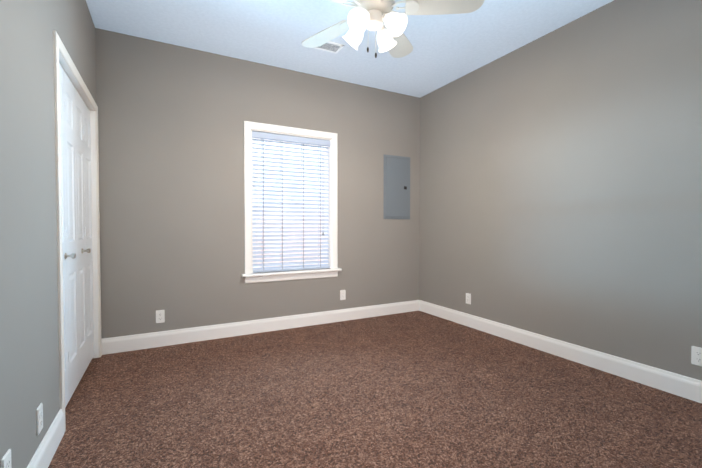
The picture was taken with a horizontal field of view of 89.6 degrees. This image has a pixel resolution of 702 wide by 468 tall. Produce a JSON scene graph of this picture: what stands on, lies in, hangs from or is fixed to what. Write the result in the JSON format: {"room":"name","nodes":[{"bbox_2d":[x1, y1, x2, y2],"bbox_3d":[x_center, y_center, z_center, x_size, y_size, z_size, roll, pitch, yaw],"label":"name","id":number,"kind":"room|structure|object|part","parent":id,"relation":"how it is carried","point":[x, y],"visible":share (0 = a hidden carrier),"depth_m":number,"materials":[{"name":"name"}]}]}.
{"room":"empty bedroom","nodes":[
{"label":"empty bedroom","id":0,"kind":"room"},
{"bbox_2d":[0,0,95,467],"bbox_3d":[-1.278,-0.309,1.213,0.140,2.740,3.900,-1,1,-28],"label":"wall","id":1,"kind":"structure","parent":0,"point":[29,355],"depth_m":1.46,"materials":[{"name":"beige paint"}]},
{"bbox_2d":[1,449,11,467],"bbox_3d":[-1.181,0.811,1.214,0.008,0.115,0.070,-1,1,-28],"label":"electrical outlet","id":2,"kind":"object","parent":1,"relation":"attached to","point":[6,461],"visible":1,"depth_m":1.21,"materials":[{"name":"white plastic"}]},
{"bbox_2d":[36,403,42,435],"bbox_3d":[-1.353,0.805,1.539,0.008,0.115,0.070,-1,1,-28],"label":"electrical outlet","id":3,"kind":"object","parent":1,"relation":"attached to","point":[39,417],"visible":0.94,"depth_m":1.52,"materials":[{"name":"white plastic"}]},
{"bbox_2d":[27,409,63,467],"bbox_3d":[-0.911,1.005,0.716,0.016,0.135,2.568,-1,1,-28],"label":"baseboard","id":4,"kind":"structure","parent":1,"relation":"attached to","point":[42,458],"depth_m":1.63,"materials":[{"name":"white paint"}]},
{"bbox_2d":[59,64,93,407],"bbox_3d":[-1.839,0.013,2.382,0.086,1.990,1.160,-1,1,-28],"label":"bifold closet door","id":5,"kind":"structure","parent":1,"relation":"in","point":[75,129],"depth_m":2.36,"materials":[{"name":"white paint"}]},
{"bbox_2d":[53,30,101,432],"bbox_3d":[-1.813,-0.008,2.395,0.015,2.088,1.282,-1,1,-28],"label":"door frame","id":6,"kind":"structure","parent":1,"relation":"attached to","point":[59,46],"depth_m":1.85,"materials":[{"name":"white paint"}]},
{"bbox_2d":[95,28,419,338],"bbox_3d":[-0.654,-0.364,3.829,3.693,2.740,0.140,-1,1,-28],"label":"wall","id":7,"kind":"structure","parent":0,"point":[172,118],"depth_m":3.39,"materials":[{"name":"beige paint"}]},
{"bbox_2d":[156,310,164,322],"bbox_3d":[-1.727,0.747,3.200,0.070,0.115,0.008,-1,1,-28],"label":"electrical outlet","id":8,"kind":"object","parent":7,"relation":"attached to","point":[160,316],"visible":1,"depth_m":3.20,"materials":[{"name":"white plastic"}]},
{"bbox_2d":[101,300,418,354],"bbox_3d":[-0.627,0.940,3.783,3.390,0.135,0.016,-1,1,-28],"label":"baseboard","id":9,"kind":"structure","parent":7,"relation":"attached to","point":[119,344],"depth_m":3.54,"materials":[{"name":"white paint"}]},
{"bbox_2d":[242,121,341,282],"bbox_3d":[-0.630,-0.320,3.805,1.088,1.620,0.197,-1,1,-28],"label":"window","id":10,"kind":"structure","parent":7,"relation":"in","point":[249,126],"depth_m":3.80,"materials":[{"name":"white paint"}]},
{"bbox_3d":[-0.663,-0.329,3.868,0.868,1.444,0.054,-1,1,-28],"label":"window frame unit","id":11,"kind":"part","parent":10,"relation":"part of","materials":[{"name":"white plastic"}]},
{"bbox_2d":[252,131,329,272],"bbox_3d":[-0.630,-0.328,3.807,0.864,1.436,0.073,-1,1,-28],"label":"window blinds","id":12,"kind":"object","parent":10,"relation":"attached to","point":[287,138],"visible":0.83,"depth_m":3.79,"materials":[{"name":"white paint"}]},
{"bbox_2d":[340,290,345,299],"bbox_3d":[-0.093,0.701,4.065,0.070,0.115,0.008,-1,1,-28],"label":"electrical outlet","id":13,"kind":"object","parent":7,"relation":"attached to","point":[342,294],"visible":1,"depth_m":4.06,"materials":[{"name":"white plastic"}]},
{"bbox_2d":[384,154,409,218],"bbox_3d":[0.578,-0.576,4.385,0.398,0.784,0.022,-1,1,-28],"label":"breaker panel","id":14,"kind":"object","parent":7,"relation":"attached to","point":[396,187],"visible":1,"depth_m":4.38,"materials":[{"name":"grey metal"}]},
{"bbox_2d":[86,0,613,97],"bbox_3d":[0.292,-1.746,2.015,3.693,0.100,4.180,-1,1,-28],"label":"ceiling","id":15,"kind":"structure","parent":0,"point":[448,48],"depth_m":3.01,"materials":[{"name":"white paint"}]},
{"bbox_2d":[310,36,343,53],"bbox_3d":[-0.245,-1.716,3.219,0.330,0.010,0.170,-1,1,-28],"label":"ceiling vent","id":16,"kind":"object","parent":15,"relation":"attached to","point":[332,47],"visible":0.52,"depth_m":3.25,"materials":[{"name":"white metal"}]},
{"bbox_2d":[302,0,483,57],"bbox_3d":[0.096,-1.402,2.215,1.241,0.596,1.293,-1,1,-28],"label":"ceiling fan","id":17,"kind":"object","parent":15,"relation":"hanging from","point":[375,16],"visible":1,"depth_m":2.21,"materials":[{"name":"white wood"}]},
{"bbox_2d":[48,311,701,467],"bbox_3d":[0.292,1.093,2.075,3.693,0.100,4.180,-1,1,-28],"label":"floor","id":18,"kind":"structure","parent":0,"point":[416,389],"depth_m":2.12,"materials":[{"name":"carpet"}]},
{"bbox_2d":[419,0,701,380],"bbox_3d":[1.861,-0.344,2.876,0.140,2.740,3.900,-1,1,-28],"label":"wall","id":19,"kind":"structure","parent":0,"point":[561,183],"depth_m":2.79,"materials":[{"name":"beige paint"}]},
{"bbox_2d":[466,293,470,303],"bbox_3d":[1.275,0.704,3.847,0.008,0.115,0.070,-1,1,-28],"label":"electrical outlet","id":20,"kind":"object","parent":19,"relation":"attached to","point":[468,298],"visible":1,"depth_m":3.84,"materials":[{"name":"white plastic"}]},
{"bbox_2d":[419,300,701,402],"bbox_3d":[1.792,0.959,2.867,0.016,0.135,3.900,-1,1,-28],"label":"baseboard","id":21,"kind":"structure","parent":19,"relation":"attached to","point":[686,387],"depth_m":2.77,"materials":[{"name":"white paint"}]},
{"bbox_2d":[691,346,701,365],"bbox_3d":[2.154,0.759,2.189,0.008,0.115,0.070,-1,1,-28],"label":"electrical outlet","id":22,"kind":"object","parent":19,"relation":"attached to","point":[696,355],"visible":1,"depth_m":2.20,"materials":[{"name":"white plastic"}]},
{"label":"outside","id":23,"kind":"structure","parent":0,"visible":0},
{"bbox_2d":[255,141,321,263],"bbox_3d":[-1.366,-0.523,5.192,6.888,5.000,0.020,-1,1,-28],"label":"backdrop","id":24,"kind":"structure","parent":23,"point":[285,157],"depth_m":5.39,"materials":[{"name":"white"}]}
]}

